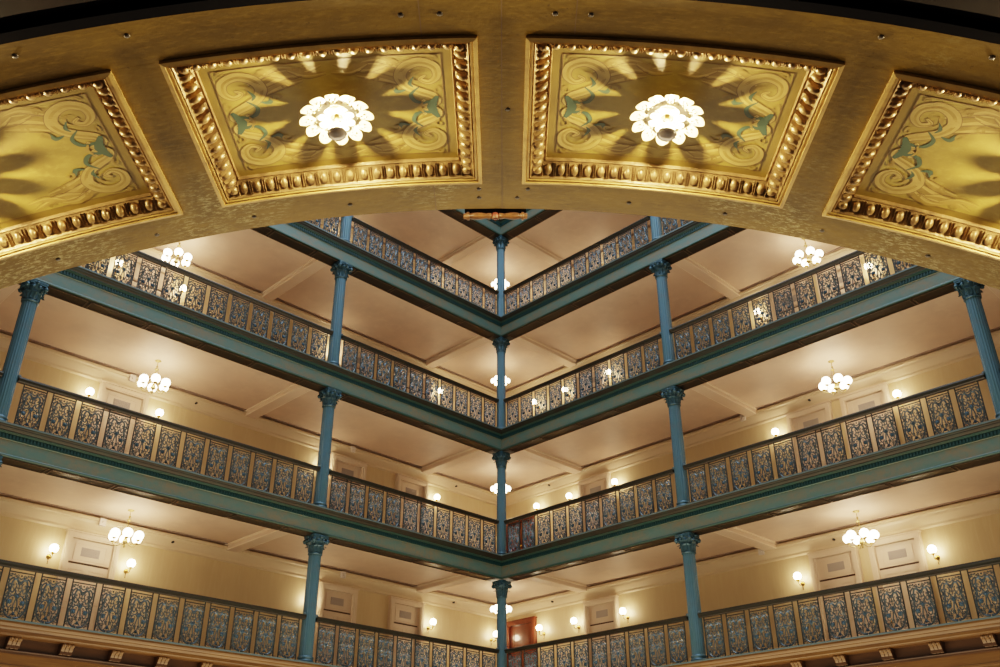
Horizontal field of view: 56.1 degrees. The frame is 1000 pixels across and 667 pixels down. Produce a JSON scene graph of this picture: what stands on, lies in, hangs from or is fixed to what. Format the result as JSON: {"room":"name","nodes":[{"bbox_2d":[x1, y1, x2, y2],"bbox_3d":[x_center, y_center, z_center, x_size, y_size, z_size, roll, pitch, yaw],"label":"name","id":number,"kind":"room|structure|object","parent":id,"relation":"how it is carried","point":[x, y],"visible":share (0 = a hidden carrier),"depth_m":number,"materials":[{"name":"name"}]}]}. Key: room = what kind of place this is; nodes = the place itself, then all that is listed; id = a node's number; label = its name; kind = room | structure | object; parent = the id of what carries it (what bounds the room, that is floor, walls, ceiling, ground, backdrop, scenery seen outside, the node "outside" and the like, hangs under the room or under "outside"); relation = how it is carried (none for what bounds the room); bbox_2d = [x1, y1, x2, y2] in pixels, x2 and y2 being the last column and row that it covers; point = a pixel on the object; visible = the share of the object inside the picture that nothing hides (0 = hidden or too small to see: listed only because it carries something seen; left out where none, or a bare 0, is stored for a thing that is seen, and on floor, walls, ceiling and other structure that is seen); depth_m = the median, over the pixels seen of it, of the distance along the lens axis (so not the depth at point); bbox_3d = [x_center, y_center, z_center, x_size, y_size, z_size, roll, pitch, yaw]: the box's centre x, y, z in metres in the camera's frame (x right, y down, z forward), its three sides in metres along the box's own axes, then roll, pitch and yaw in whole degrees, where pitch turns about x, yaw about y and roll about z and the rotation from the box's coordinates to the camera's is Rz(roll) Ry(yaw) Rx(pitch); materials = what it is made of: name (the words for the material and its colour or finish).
{"room":"hotel atrium","nodes":[
{"label":"hotel atrium","id":0,"kind":"room"},
{"bbox_2d":[0,220,496,666],"bbox_3d":[-8.626,3.903,27.529,24.700,22.700,0.200,25,-38,-38],"label":"wall","id":1,"kind":"structure","parent":0,"point":[21,541],"depth_m":27.12,"materials":[{"name":"paint"}]},
{"bbox_2d":[47,528,120,631],"bbox_3d":[-10.513,6.622,23.609,1.460,3.175,0.165,25,-38,-38],"label":"door","id":2,"kind":"structure","parent":1,"relation":"in","point":[87,553],"depth_m":23.96,"materials":[{"name":"beige"}]},
{"bbox_2d":[80,547,99,558],"bbox_3d":[-10.549,5.662,24.172,0.480,0.220,0.018,25,-38,-38],"label":"vent grille","id":3,"kind":"object","parent":2,"relation":"attached to","point":[85,552],"depth_m":24.16,"materials":[{"name":"beige"}]},
{"bbox_2d":[87,380,150,455],"bbox_3d":[-10.520,3.072,25.548,1.460,3.484,0.165,25,-38,-38],"label":"door","id":4,"kind":"structure","parent":1,"relation":"in","point":[115,394],"depth_m":26.05,"materials":[{"name":"beige"}]},
{"bbox_2d":[113,398,130,408],"bbox_3d":[-10.556,1.976,26.185,0.480,0.220,0.018,25,-38,-38],"label":"vent grille","id":5,"kind":"object","parent":4,"relation":"attached to","point":[122,402],"depth_m":26.22,"materials":[{"name":"beige"}]},
{"bbox_2d":[123,253,173,299],"bbox_3d":[-10.528,-0.596,27.552,1.460,3.503,0.165,25,-38,-38],"label":"door","id":6,"kind":"structure","parent":1,"relation":"in","point":[138,264],"depth_m":28.18,"materials":[{"name":"beige"}]},
{"bbox_2d":[141,271,154,281],"bbox_3d":[-10.563,-1.700,28.194,0.480,0.220,0.018,25,-38,-38],"label":"vent grille","id":7,"kind":"object","parent":6,"relation":"attached to","point":[141,271],"depth_m":28.20,"materials":[{"name":"beige"}]},
{"bbox_2d":[0,284,490,489],"bbox_3d":[-7.398,1.499,27.105,24.300,0.195,3.700,25,-38,-38],"label":"trim","id":8,"kind":"structure","parent":1,"relation":"attached to","point":[293,391],"depth_m":28.44,"materials":[{"name":"beige"}]},
{"bbox_2d":[0,493,496,603],"bbox_3d":[-7.391,5.159,25.105,24.300,0.195,3.700,25,-38,-38],"label":"trim","id":9,"kind":"structure","parent":1,"relation":"attached to","point":[265,535],"depth_m":26.65,"materials":[{"name":"beige"}]},
{"bbox_2d":[0,496,496,618],"bbox_3d":[-8.552,5.959,26.164,24.500,0.400,0.204,25,-38,-38],"label":"trim","id":10,"kind":"structure","parent":1,"relation":"attached to","point":[12,508],"depth_m":26.77,"materials":[{"name":"beige"}]},
{"bbox_2d":[0,333,496,505],"bbox_3d":[-8.559,2.299,28.163,24.500,0.400,0.204,25,-38,-38],"label":"trim","id":11,"kind":"structure","parent":1,"relation":"attached to","point":[33,352],"depth_m":28.52,"materials":[{"name":"beige"}]},
{"bbox_2d":[128,248,496,403],"bbox_3d":[-8.567,-1.407,30.188,24.500,0.400,0.204,25,-38,-38],"label":"trim","id":12,"kind":"structure","parent":1,"relation":"attached to","point":[155,253],"depth_m":32.01,"materials":[{"name":"beige"}]},
{"bbox_2d":[155,247,496,390],"bbox_3d":[-7.405,-2.207,29.129,24.300,0.195,3.700,25,-38,-38],"label":"trim","id":13,"kind":"structure","parent":1,"relation":"attached to","point":[312,266],"depth_m":30.75,"materials":[{"name":"beige"}]},
{"bbox_2d":[313,581,359,666],"bbox_3d":[-4.991,9.241,28.423,1.460,3.175,0.165,25,-38,-38],"label":"door","id":14,"kind":"structure","parent":1,"relation":"in","point":[337,602],"depth_m":28.78,"materials":[{"name":"beige"}]},
{"bbox_2d":[330,597,343,605],"bbox_3d":[-5.026,8.280,28.985,0.480,0.220,0.018,25,-38,-38],"label":"vent grille","id":15,"kind":"object","parent":14,"relation":"attached to","point":[334,601],"depth_m":28.97,"materials":[{"name":"beige"}]},
{"bbox_2d":[326,452,368,516],"bbox_3d":[-4.998,5.690,30.362,1.460,3.484,0.165,25,-38,-38],"label":"door","id":16,"kind":"structure","parent":1,"relation":"in","point":[338,463],"depth_m":30.87,"materials":[{"name":"beige"}]},
{"bbox_2d":[339,340,373,376],"bbox_3d":[-5.005,2.022,32.366,1.460,3.503,0.165,25,-38,-38],"label":"door","id":17,"kind":"structure","parent":1,"relation":"in","point":[342,341],"depth_m":32.98,"materials":[{"name":"beige"}]},
{"bbox_2d":[311,218,496,311],"bbox_3d":[-8.574,-5.129,32.221,24.500,0.400,0.204,25,-38,-38],"label":"trim","id":18,"kind":"structure","parent":1,"relation":"attached to","point":[322,220],"depth_m":36.56,"materials":[{"name":"beige"}]},
{"bbox_2d":[385,596,425,666],"bbox_3d":[-3.053,10.159,30.112,1.460,3.175,0.165,25,-38,-38],"label":"door","id":19,"kind":"structure","parent":1,"relation":"in","point":[404,615],"depth_m":30.51,"materials":[{"name":"beige"}]},
{"bbox_2d":[393,473,429,534],"bbox_3d":[-3.060,6.609,32.051,1.460,3.484,0.165,25,-38,-38],"label":"door","id":20,"kind":"structure","parent":1,"relation":"in","point":[404,483],"depth_m":32.56,"materials":[{"name":"beige"}]},
{"bbox_2d":[336,218,496,299],"bbox_3d":[-7.413,-5.929,31.162,24.300,0.195,3.700,25,-38,-38],"label":"trim","id":21,"kind":"structure","parent":1,"relation":"attached to","point":[480,241],"depth_m":36.13,"materials":[{"name":"beige"}]},
{"bbox_2d":[400,365,433,400],"bbox_3d":[-3.067,2.941,34.055,1.460,3.503,0.165,25,-38,-38],"label":"door","id":22,"kind":"structure","parent":1,"relation":"in","point":[408,374],"depth_m":34.69,"materials":[{"name":"beige"}]},
{"bbox_2d":[153,229,844,391],"bbox_3d":[-0.009,-5.888,22.809,24.500,0.200,24.500,25,-38,-38],"label":"ceiling","id":23,"kind":"structure","parent":0,"point":[251,258],"depth_m":31.39,"materials":[{"name":"paint"}]},
{"bbox_2d":[162,242,191,267],"bbox_3d":[-9.580,-2.414,27.906,0.891,0.975,0.864,25,-38,-38],"label":"globe chandelier","id":24,"kind":"object","parent":23,"relation":"hanging from","point":[167,252],"visible":0.83,"depth_m":27.70,"materials":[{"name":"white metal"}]},
{"bbox_2d":[251,221,500,340],"bbox_3d":[-7.146,-3.488,26.678,20.828,0.718,0.590,25,-38,-38],"label":"beam","id":25,"kind":"structure","parent":23,"relation":"attached to","point":[313,241],"depth_m":29.59,"materials":[{"name":"blue"}]},
{"bbox_2d":[307,217,338,235],"bbox_3d":[-7.676,-4.622,26.592,7.934,1.192,0.155,25,-38,-38],"label":"balcony railing","id":26,"kind":"object","parent":25,"relation":"on","point":[335,225],"visible":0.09,"depth_m":28.66,"materials":[{"name":"blue"}]},
{"bbox_2d":[339,216,351,242],"bbox_3d":[-4.809,-4.236,29.727,0.601,3.511,0.601,25,-38,-38],"label":"column","id":27,"kind":"structure","parent":25,"relation":"on","point":[346,221],"depth_m":29.05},
{"bbox_2d":[352,216,498,313],"bbox_3d":[-2.367,-2.104,31.220,6.474,1.192,0.155,25,-38,-38],"label":"balcony railing","id":28,"kind":"object","parent":25,"relation":"on","point":[356,221],"visible":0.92,"depth_m":31.07,"materials":[{"name":"blue"}]},
{"bbox_2d":[492,235,508,315],"bbox_3d":[0.033,-1.941,33.947,0.540,3.511,0.540,25,-38,-38],"label":"column","id":29,"kind":"structure","parent":25,"relation":"on","point":[500,242],"depth_m":34.01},
{"bbox_2d":[501,221,745,340],"bbox_3d":[7.164,-3.536,26.642,0.591,0.718,20.828,25,-38,-38],"label":"beam","id":30,"kind":"structure","parent":23,"relation":"attached to","point":[693,237],"depth_m":29.62,"materials":[{"name":"blue"}]},
{"bbox_2d":[503,216,649,313],"bbox_3d":[2.427,-2.125,31.199,0.155,1.192,6.504,25,-38,-38],"label":"balcony railing","id":31,"kind":"object","parent":30,"relation":"on","point":[644,220],"visible":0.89,"depth_m":31.07,"materials":[{"name":"blue"}]},
{"bbox_2d":[650,216,662,240],"bbox_3d":[4.857,-4.279,29.684,0.601,3.511,0.601,25,-38,-38],"label":"column","id":32,"kind":"structure","parent":30,"relation":"on","point":[656,224],"depth_m":29.00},
{"bbox_2d":[662,217,689,234],"bbox_3d":[7.703,-4.682,26.538,0.155,1.192,7.924,25,-38,-38],"label":"balcony railing","id":33,"kind":"object","parent":30,"relation":"on","point":[663,219],"visible":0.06,"depth_m":28.65,"materials":[{"name":"blue"}]},
{"bbox_2d":[793,238,822,267],"bbox_3d":[9.137,-2.433,27.939,0.864,0.975,0.891,25,-38,-38],"label":"globe chandelier","id":34,"kind":"object","parent":23,"relation":"hanging from","point":[799,254],"visible":0.98,"depth_m":27.72,"materials":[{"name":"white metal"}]},
{"bbox_2d":[333,210,664,300],"bbox_3d":[-0.017,-9.610,24.842,24.500,0.200,24.500,25,-38,-38],"label":"ceiling","id":35,"kind":"structure","parent":0,"point":[433,233],"depth_m":35.52,"materials":[{"name":"paint"}]},
{"bbox_2d":[438,209,500,240],"bbox_3d":[-7.154,-7.210,28.711,20.828,0.718,0.590,25,-38,-38],"label":"beam","id":36,"kind":"structure","parent":35,"relation":"attached to","point":[489,228],"depth_m":34.16,"materials":[{"name":"blue"}]},
{"bbox_2d":[501,209,561,239],"bbox_3d":[7.156,-7.258,28.675,0.591,0.718,20.828,25,-38,-38],"label":"beam","id":37,"kind":"structure","parent":35,"relation":"attached to","point":[510,229],"depth_m":34.05,"materials":[{"name":"blue"}]},
{"bbox_2d":[0,285,999,493],"bbox_3d":[-0.002,-2.182,20.784,24.500,0.200,24.500,25,-38,-38],"label":"ceiling","id":38,"kind":"structure","parent":0,"point":[943,320],"depth_m":26.92,"materials":[{"name":"paint"}]},
{"bbox_2d":[137,360,170,393],"bbox_3d":[-9.439,1.187,25.689,0.891,0.975,0.864,25,-38,-38],"label":"globe chandelier","id":39,"kind":"object","parent":38,"relation":"hanging from","point":[142,382],"visible":1,"depth_m":25.50,"materials":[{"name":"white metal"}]},
{"bbox_2d":[18,266,500,453],"bbox_3d":[-7.139,0.218,24.654,20.828,0.718,0.590,25,-38,-38],"label":"beam","id":40,"kind":"structure","parent":38,"relation":"attached to","point":[80,286],"depth_m":25.01,"materials":[{"name":"blue"}]},
{"bbox_2d":[85,251,333,359],"bbox_3d":[-7.669,-0.916,24.568,7.934,1.192,0.155,25,-38,-38],"label":"balcony railing","id":41,"kind":"object","parent":40,"relation":"on","point":[140,254],"visible":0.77,"depth_m":24.77,"materials":[{"name":"blue"}]},
{"bbox_2d":[327,260,352,365],"bbox_3d":[-4.801,-0.522,27.698,0.601,3.493,0.601,25,-38,-38],"label":"column","id":42,"kind":"structure","parent":40,"relation":"on","point":[340,269],"depth_m":27.68,"materials":[{"name":"metal"}]},
{"bbox_2d":[341,334,498,425],"bbox_3d":[-2.359,1.602,29.196,6.474,1.192,0.155,25,-38,-38],"label":"balcony railing","id":43,"kind":"object","parent":40,"relation":"on","point":[344,338],"visible":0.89,"depth_m":29.03,"materials":[{"name":"blue"}]},
{"bbox_2d":[492,337,509,427],"bbox_3d":[0.040,1.773,31.918,0.540,3.493,0.540,25,-38,-38],"label":"column","id":44,"kind":"structure","parent":40,"relation":"on","point":[500,343],"depth_m":31.92,"materials":[{"name":"metal"}]},
{"bbox_2d":[501,265,959,454],"bbox_3d":[7.171,0.170,24.617,0.591,0.718,20.828,25,-38,-38],"label":"beam","id":45,"kind":"structure","parent":38,"relation":"attached to","point":[915,285],"depth_m":25.02,"materials":[{"name":"blue"}]},
{"bbox_2d":[503,332,660,425],"bbox_3d":[2.435,1.581,29.174,0.155,1.192,6.504,25,-38,-38],"label":"balcony railing","id":46,"kind":"object","parent":45,"relation":"on","point":[640,344],"visible":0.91,"depth_m":29.04,"materials":[{"name":"blue"}]},
{"bbox_2d":[649,259,675,364],"bbox_3d":[4.865,-0.565,27.655,0.601,3.493,0.601,25,-38,-38],"label":"column","id":47,"kind":"structure","parent":45,"relation":"on","point":[660,268],"depth_m":27.65,"materials":[{"name":"metal"}]},
{"bbox_2d":[669,250,913,358],"bbox_3d":[7.710,-0.976,24.513,0.155,1.192,7.924,25,-38,-38],"label":"balcony railing","id":48,"kind":"object","parent":45,"relation":"on","point":[856,253],"visible":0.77,"depth_m":24.79,"materials":[{"name":"blue"}]},
{"bbox_2d":[819,360,851,394],"bbox_3d":[9.180,1.202,25.784,0.864,0.975,0.891,25,-38,-38],"label":"globe chandelier","id":49,"kind":"object","parent":38,"relation":"hanging from","point":[832,388],"visible":1,"depth_m":25.55,"materials":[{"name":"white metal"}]},
{"bbox_2d":[0,0,999,44],"bbox_3d":[-0.032,-0.681,0.068,11.909,4.399,5.466,0,-29,0],"label":"ceiling","id":50,"kind":"structure","parent":0,"point":[20,20],"depth_m":3.38,"materials":[{"name":"black"}]},
{"bbox_2d":[0,0,999,289],"bbox_3d":[-0.018,0.745,3.175,12.804,4.863,1.355,0,-29,0],"label":"arch","id":51,"kind":"object","parent":50,"relation":"attached to","point":[133,51],"visible":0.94,"depth_m":3.69,"materials":[{"name":"gold metal"}]},
{"bbox_2d":[0,70,182,259],"bbox_3d":[-2.291,-0.526,3.877,1.595,0.670,0.929,0,-29,0],"label":"coffer","id":52,"kind":"object","parent":51,"relation":"attached to","point":[63,178],"visible":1,"depth_m":4.07,"materials":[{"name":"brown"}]},
{"bbox_2d":[159,35,481,207],"bbox_3d":[-0.703,-0.910,4.080,1.232,0.208,0.929,0,-29,0],"label":"coffer","id":53,"kind":"object","parent":51,"relation":"attached to","point":[247,134],"visible":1,"depth_m":4.08,"materials":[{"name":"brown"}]},
{"bbox_2d":[299,94,373,144],"bbox_3d":[-0.705,-0.912,4.047,0.310,0.175,0.311,7,-29,-13],"label":"lamp","id":54,"kind":"object","parent":53,"relation":"attached to","point":[335,117],"visible":1,"depth_m":4.04,"materials":[{"name":"beige"}]},
{"bbox_2d":[463,209,526,220],"bbox_3d":[-0.023,-0.627,4.754,0.322,0.122,0.044,0,-29,0],"label":"ornament","id":55,"kind":"object","parent":51,"relation":"hanging from","point":[475,214],"visible":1,"depth_m":4.72,"materials":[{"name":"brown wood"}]},
{"bbox_2d":[522,35,844,208],"bbox_3d":[0.718,-0.906,4.071,1.230,0.223,0.929,0,-29,0],"label":"coffer","id":56,"kind":"object","parent":51,"relation":"attached to","point":[758,131],"visible":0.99,"depth_m":4.07,"materials":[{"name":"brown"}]},
{"bbox_2d":[630,94,704,144],"bbox_3d":[0.720,-0.909,4.038,0.309,0.176,0.311,7,-29,-13],"label":"lamp","id":57,"kind":"object","parent":56,"relation":"attached to","point":[668,117],"visible":1,"depth_m":4.04,"materials":[{"name":"beige"}]},
{"bbox_2d":[822,71,999,260],"bbox_3d":[2.301,-0.512,3.849,1.586,0.691,0.929,0,-29,0],"label":"coffer","id":58,"kind":"object","parent":51,"relation":"attached to","point":[938,181],"visible":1,"depth_m":4.05,"materials":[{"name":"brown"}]},
{"bbox_2d":[0,461,999,604],"bbox_3d":[0.006,1.477,18.785,24.500,0.200,24.500,25,-38,-38],"label":"ceiling","id":59,"kind":"structure","parent":0,"point":[983,479],"depth_m":25.27,"materials":[{"name":"paint"}]},
{"bbox_2d":[108,509,143,547],"bbox_3d":[-9.501,4.982,23.938,0.891,0.975,0.864,25,-38,-38],"label":"globe chandelier","id":60,"kind":"object","parent":59,"relation":"hanging from","point":[114,534],"visible":1,"depth_m":23.73,"materials":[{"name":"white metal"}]},
{"bbox_2d":[0,420,501,581],"bbox_3d":[-7.132,3.878,22.654,20.828,0.718,0.590,25,-38,-38],"label":"beam","id":61,"kind":"structure","parent":59,"relation":"attached to","point":[22,447],"depth_m":22.85,"materials":[{"name":"blue"}]},
{"bbox_2d":[0,279,48,421],"bbox_3d":[-10.621,0.397,20.606,0.600,3.440,0.600,25,-38,-38],"label":"column","id":62,"kind":"structure","parent":61,"relation":"on","point":[32,291],"depth_m":20.63,"materials":[{"name":"metal"}]},
{"bbox_2d":[14,375,320,502],"bbox_3d":[-7.662,2.744,22.568,7.934,1.192,0.155,25,-38,-38],"label":"balcony railing","id":63,"kind":"object","parent":61,"relation":"on","point":[21,380],"visible":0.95,"depth_m":22.21,"materials":[{"name":"blue"}]},
{"bbox_2d":[313,387,341,507],"bbox_3d":[-4.794,3.160,25.686,0.601,3.440,0.601,25,-38,-38],"label":"column","id":64,"kind":"structure","parent":61,"relation":"on","point":[329,397],"depth_m":25.64,"materials":[{"name":"metal"}]},
{"bbox_2d":[329,468,498,552],"bbox_3d":[-2.352,5.262,27.197,6.474,1.192,0.155,25,-38,-38],"label":"balcony railing","id":65,"kind":"object","parent":61,"relation":"on","point":[332,473],"visible":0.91,"depth_m":27.01,"materials":[{"name":"blue"}]},
{"bbox_2d":[492,451,510,554],"bbox_3d":[0.047,5.456,29.906,0.540,3.440,0.540,25,-38,-38],"label":"column","id":66,"kind":"structure","parent":61,"relation":"on","point":[501,458],"depth_m":29.91,"materials":[{"name":"metal"}]},
{"bbox_2d":[502,417,999,581],"bbox_3d":[7.178,3.829,22.618,0.591,0.718,20.828,25,-38,-38],"label":"beam","id":67,"kind":"structure","parent":59,"relation":"attached to","point":[978,444],"depth_m":22.83,"materials":[{"name":"blue"}]},
{"bbox_2d":[504,467,673,552],"bbox_3d":[2.442,5.240,27.175,0.155,1.192,6.504,25,-38,-38],"label":"balcony railing","id":68,"kind":"object","parent":67,"relation":"on","point":[633,483],"visible":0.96,"depth_m":26.99,"materials":[{"name":"blue"}]},
{"bbox_2d":[661,386,690,506],"bbox_3d":[4.872,3.118,25.643,0.601,3.440,0.601,25,-38,-38],"label":"column","id":69,"kind":"structure","parent":67,"relation":"on","point":[673,395],"depth_m":25.60,"materials":[{"name":"metal"}]},
{"bbox_2d":[683,371,988,501],"bbox_3d":[7.718,2.683,22.514,0.155,1.192,7.924,25,-38,-38],"label":"balcony railing","id":70,"kind":"object","parent":67,"relation":"on","point":[979,377],"visible":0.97,"depth_m":22.15,"materials":[{"name":"blue"}]},
{"bbox_2d":[953,278,999,417],"bbox_3d":[10.648,0.318,20.540,0.601,3.440,0.601,25,-38,-38],"label":"column","id":71,"kind":"structure","parent":67,"relation":"on","point":[970,291],"depth_m":20.58,"materials":[{"name":"metal"}]},
{"bbox_2d":[843,510,878,548],"bbox_3d":[9.238,5.041,24.114,0.864,0.975,0.891,25,-38,-38],"label":"globe chandelier","id":72,"kind":"object","parent":59,"relation":"hanging from","point":[850,536],"visible":1,"depth_m":23.86,"materials":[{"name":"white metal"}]},
{"bbox_2d":[505,221,999,666],"bbox_3d":[8.698,3.844,27.485,0.204,22.700,24.700,25,-38,-38],"label":"wall","id":73,"kind":"structure","parent":0,"point":[977,539],"depth_m":27.75,"materials":[{"name":"paint"}]},
{"bbox_2d":[506,516,533,552],"bbox_3d":[0.716,8.069,34.049,0.165,2.824,1.460,25,-38,-38],"label":"door","id":74,"kind":"structure","parent":73,"relation":"in","point":[510,538],"depth_m":34.51,"materials":[{"name":"brown wood"}]},
{"bbox_2d":[507,616,536,666],"bbox_3d":[0.722,11.387,32.237,0.165,3.045,1.460,25,-38,-38],"label":"door","id":75,"kind":"structure","parent":73,"relation":"in","point":[520,632],"depth_m":32.68,"materials":[{"name":"brown wood"}]},
{"bbox_2d":[505,217,663,299],"bbox_3d":[7.436,-5.979,31.125,3.700,0.195,24.300,25,-38,-38],"label":"trim","id":76,"kind":"structure","parent":73,"relation":"attached to","point":[519,240],"depth_m":36.11,"materials":[{"name":"beige"}]},
{"bbox_2d":[572,363,604,397],"bbox_3d":[3.272,2.869,33.946,0.165,3.503,1.460,25,-38,-38],"label":"door","id":77,"kind":"structure","parent":73,"relation":"in","point":[593,373],"depth_m":34.57,"materials":[{"name":"beige"}]},
{"bbox_2d":[576,471,613,531],"bbox_3d":[3.279,6.537,31.942,0.165,3.484,1.460,25,-38,-38],"label":"door","id":78,"kind":"structure","parent":73,"relation":"in","point":[602,481],"depth_m":32.47,"materials":[{"name":"beige"}]},
{"bbox_2d":[505,218,687,312],"bbox_3d":[8.608,-5.187,32.177,0.200,0.400,24.500,25,-38,-38],"label":"trim","id":79,"kind":"structure","parent":73,"relation":"attached to","point":[678,220],"depth_m":36.57,"materials":[{"name":"beige"}]},
{"bbox_2d":[582,595,622,666],"bbox_3d":[3.286,10.087,30.003,0.165,3.175,1.460,25,-38,-38],"label":"door","id":80,"kind":"structure","parent":73,"relation":"in","point":[600,614],"depth_m":30.41,"materials":[{"name":"beige"}]},
{"bbox_2d":[506,247,840,390],"bbox_3d":[7.444,-2.257,29.091,3.700,0.195,24.300,25,-38,-38],"label":"trim","id":81,"kind":"structure","parent":73,"relation":"attached to","point":[689,265],"depth_m":30.75,"materials":[{"name":"beige"}]},
{"bbox_2d":[506,248,865,403],"bbox_3d":[8.616,-1.465,30.144,0.200,0.400,24.500,25,-38,-38],"label":"trim","id":82,"kind":"structure","parent":73,"relation":"attached to","point":[844,251],"depth_m":32.01,"materials":[{"name":"beige"}]},
{"bbox_2d":[506,490,999,603],"bbox_3d":[7.458,5.108,25.068,3.700,0.195,24.300,25,-38,-38],"label":"trim","id":83,"kind":"structure","parent":73,"relation":"attached to","point":[735,533],"depth_m":26.59,"materials":[{"name":"beige"}]},
{"bbox_2d":[506,330,999,505],"bbox_3d":[8.623,2.241,28.119,0.200,0.400,24.500,25,-38,-38],"label":"trim","id":84,"kind":"structure","parent":73,"relation":"attached to","point":[967,349],"depth_m":28.63,"materials":[{"name":"beige"}]},
{"bbox_2d":[507,494,999,618],"bbox_3d":[8.631,5.901,26.120,0.200,0.400,24.500,25,-38,-38],"label":"trim","id":85,"kind":"structure","parent":73,"relation":"attached to","point":[986,506],"depth_m":26.86,"materials":[{"name":"beige"}]},
{"bbox_2d":[510,285,999,490],"bbox_3d":[7.451,1.449,27.067,3.700,0.195,24.300,25,-38,-38],"label":"trim","id":86,"kind":"structure","parent":73,"relation":"attached to","point":[707,389],"depth_m":28.50,"materials":[{"name":"beige"}]},
{"bbox_2d":[766,278,811,320],"bbox_3d":[9.061,0.063,28.830,0.165,3.503,1.460,25,-38,-38],"label":"door","id":87,"kind":"structure","parent":73,"relation":"in","point":[791,285],"depth_m":29.47,"materials":[{"name":"beige"}]},
{"bbox_2d":[782,295,796,302],"bbox_3d":[9.093,-1.041,29.471,0.018,0.220,0.480,25,-38,-38],"label":"vent grille","id":88,"kind":"object","parent":87,"relation":"attached to","point":[794,296],"depth_m":29.39,"materials":[{"name":"beige"}]},
{"bbox_2d":[784,400,841,472],"bbox_3d":[9.069,3.731,26.826,0.165,3.484,1.460,25,-38,-38],"label":"door","id":89,"kind":"structure","parent":73,"relation":"in","point":[821,412],"depth_m":27.33,"materials":[{"name":"beige"}]},
{"bbox_2d":[803,418,818,427],"bbox_3d":[9.100,2.635,27.463,0.018,0.220,0.480,25,-38,-38],"label":"vent grille","id":90,"kind":"object","parent":89,"relation":"attached to","point":[807,422],"depth_m":27.50,"materials":[{"name":"beige"}]},
{"bbox_2d":[806,544,873,641],"bbox_3d":[9.076,7.281,24.887,0.165,3.175,1.460,25,-38,-38],"label":"door","id":91,"kind":"structure","parent":73,"relation":"in","point":[839,566],"depth_m":25.24,"materials":[{"name":"beige"}]},
{"bbox_2d":[827,561,844,571],"bbox_3d":[9.108,6.321,25.450,0.018,0.220,0.480,25,-38,-38],"label":"vent grille","id":92,"kind":"object","parent":91,"relation":"attached to","point":[832,566],"depth_m":25.44,"materials":[{"name":"beige"}]},
{"bbox_2d":[814,256,865,301],"bbox_3d":[10.273,-0.524,27.760,0.165,3.503,1.460,25,-38,-38],"label":"door","id":93,"kind":"structure","parent":73,"relation":"in","point":[838,269],"depth_m":28.41,"materials":[{"name":"beige"}]},
{"bbox_2d":[837,382,900,457],"bbox_3d":[10.280,3.143,25.756,0.165,3.484,1.460,25,-38,-38],"label":"door","id":94,"kind":"structure","parent":73,"relation":"in","point":[878,394],"depth_m":26.28,"materials":[{"name":"beige"}]},
{"bbox_2d":[858,400,874,410],"bbox_3d":[10.312,2.047,26.393,0.018,0.220,0.480,25,-38,-38],"label":"vent grille","id":95,"kind":"object","parent":94,"relation":"attached to","point":[864,404],"depth_m":26.43,"materials":[{"name":"beige"}]},
{"bbox_2d":[866,529,940,631],"bbox_3d":[10.287,6.694,23.817,0.165,3.175,1.460,25,-38,-38],"label":"door","id":96,"kind":"structure","parent":73,"relation":"in","point":[899,554],"depth_m":24.17,"materials":[{"name":"beige"}]},
{"bbox_2d":[888,548,906,559],"bbox_3d":[10.319,5.733,24.379,0.018,0.220,0.480,25,-38,-38],"label":"vent grille","id":97,"kind":"object","parent":96,"relation":"attached to","point":[893,553],"depth_m":24.38,"materials":[{"name":"beige"}]},
{"bbox_3d":[-7.225,8.387,23.321,24.500,0.190,3.950,25,-38,-38],"label":"floor","id":98,"kind":"structure","parent":0,"visible":0},
{"bbox_2d":[0,617,342,666],"bbox_3d":[-7.111,7.639,20.607,20.800,1.500,0.600,25,-38,-38],"label":"crown molding","id":99,"kind":"structure","parent":98,"relation":"attached to","point":[22,643],"depth_m":19.60,"materials":[{"name":"brown"}]},
{"bbox_2d":[0,559,306,659],"bbox_3d":[-7.655,6.158,20.703,7.934,1.192,0.155,25,-38,-38],"label":"balcony railing","id":100,"kind":"object","parent":99,"relation":"on","point":[3,563],"visible":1,"depth_m":20.56,"materials":[{"name":"blue"}]},
{"bbox_2d":[297,533,329,661],"bbox_3d":[-4.787,6.698,23.754,0.601,3.161,0.601,25,-38,-38],"label":"column","id":101,"kind":"structure","parent":99,"relation":"on","point":[315,542],"depth_m":23.69,"materials":[{"name":"metal"}]},
{"bbox_2d":[315,614,498,666],"bbox_3d":[-2.345,8.676,25.331,6.474,1.192,0.155,25,-38,-38],"label":"balcony railing","id":102,"kind":"object","parent":99,"relation":"on","point":[339,623],"visible":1,"depth_m":24.82,"materials":[{"name":"blue"}]},
{"bbox_2d":[491,580,511,666],"bbox_3d":[0.054,8.993,27.974,0.540,3.161,0.540,25,-38,-38],"label":"column","id":103,"kind":"structure","parent":99,"relation":"on","point":[501,587],"depth_m":28.10,"materials":[{"name":"metal"}]},
{"bbox_3d":[7.306,8.337,23.284,3.950,0.190,24.500,25,-38,-38],"label":"floor","id":104,"kind":"structure","parent":0,"visible":0},
{"bbox_2d":[655,615,999,666],"bbox_3d":[7.173,7.590,20.571,0.600,1.500,20.800,25,-38,-38],"label":"crown molding","id":105,"kind":"structure","parent":104,"relation":"attached to","point":[972,642],"depth_m":19.61,"materials":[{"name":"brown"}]},
{"bbox_2d":[504,613,688,666],"bbox_3d":[2.449,8.655,25.310,0.155,1.192,6.504,25,-38,-38],"label":"balcony railing","id":106,"kind":"object","parent":105,"relation":"on","point":[643,626],"visible":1,"depth_m":24.78,"materials":[{"name":"blue"}]},
{"bbox_2d":[674,532,706,660],"bbox_3d":[4.879,6.655,23.710,0.601,3.161,0.601,25,-38,-38],"label":"column","id":107,"kind":"structure","parent":105,"relation":"on","point":[687,541],"depth_m":23.65,"materials":[{"name":"metal"}]},
{"bbox_2d":[698,557,999,658],"bbox_3d":[7.725,6.098,20.648,0.155,1.192,7.924,25,-38,-38],"label":"balcony railing","id":108,"kind":"object","parent":105,"relation":"on","point":[993,561],"visible":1,"depth_m":20.56,"materials":[{"name":"blue"}]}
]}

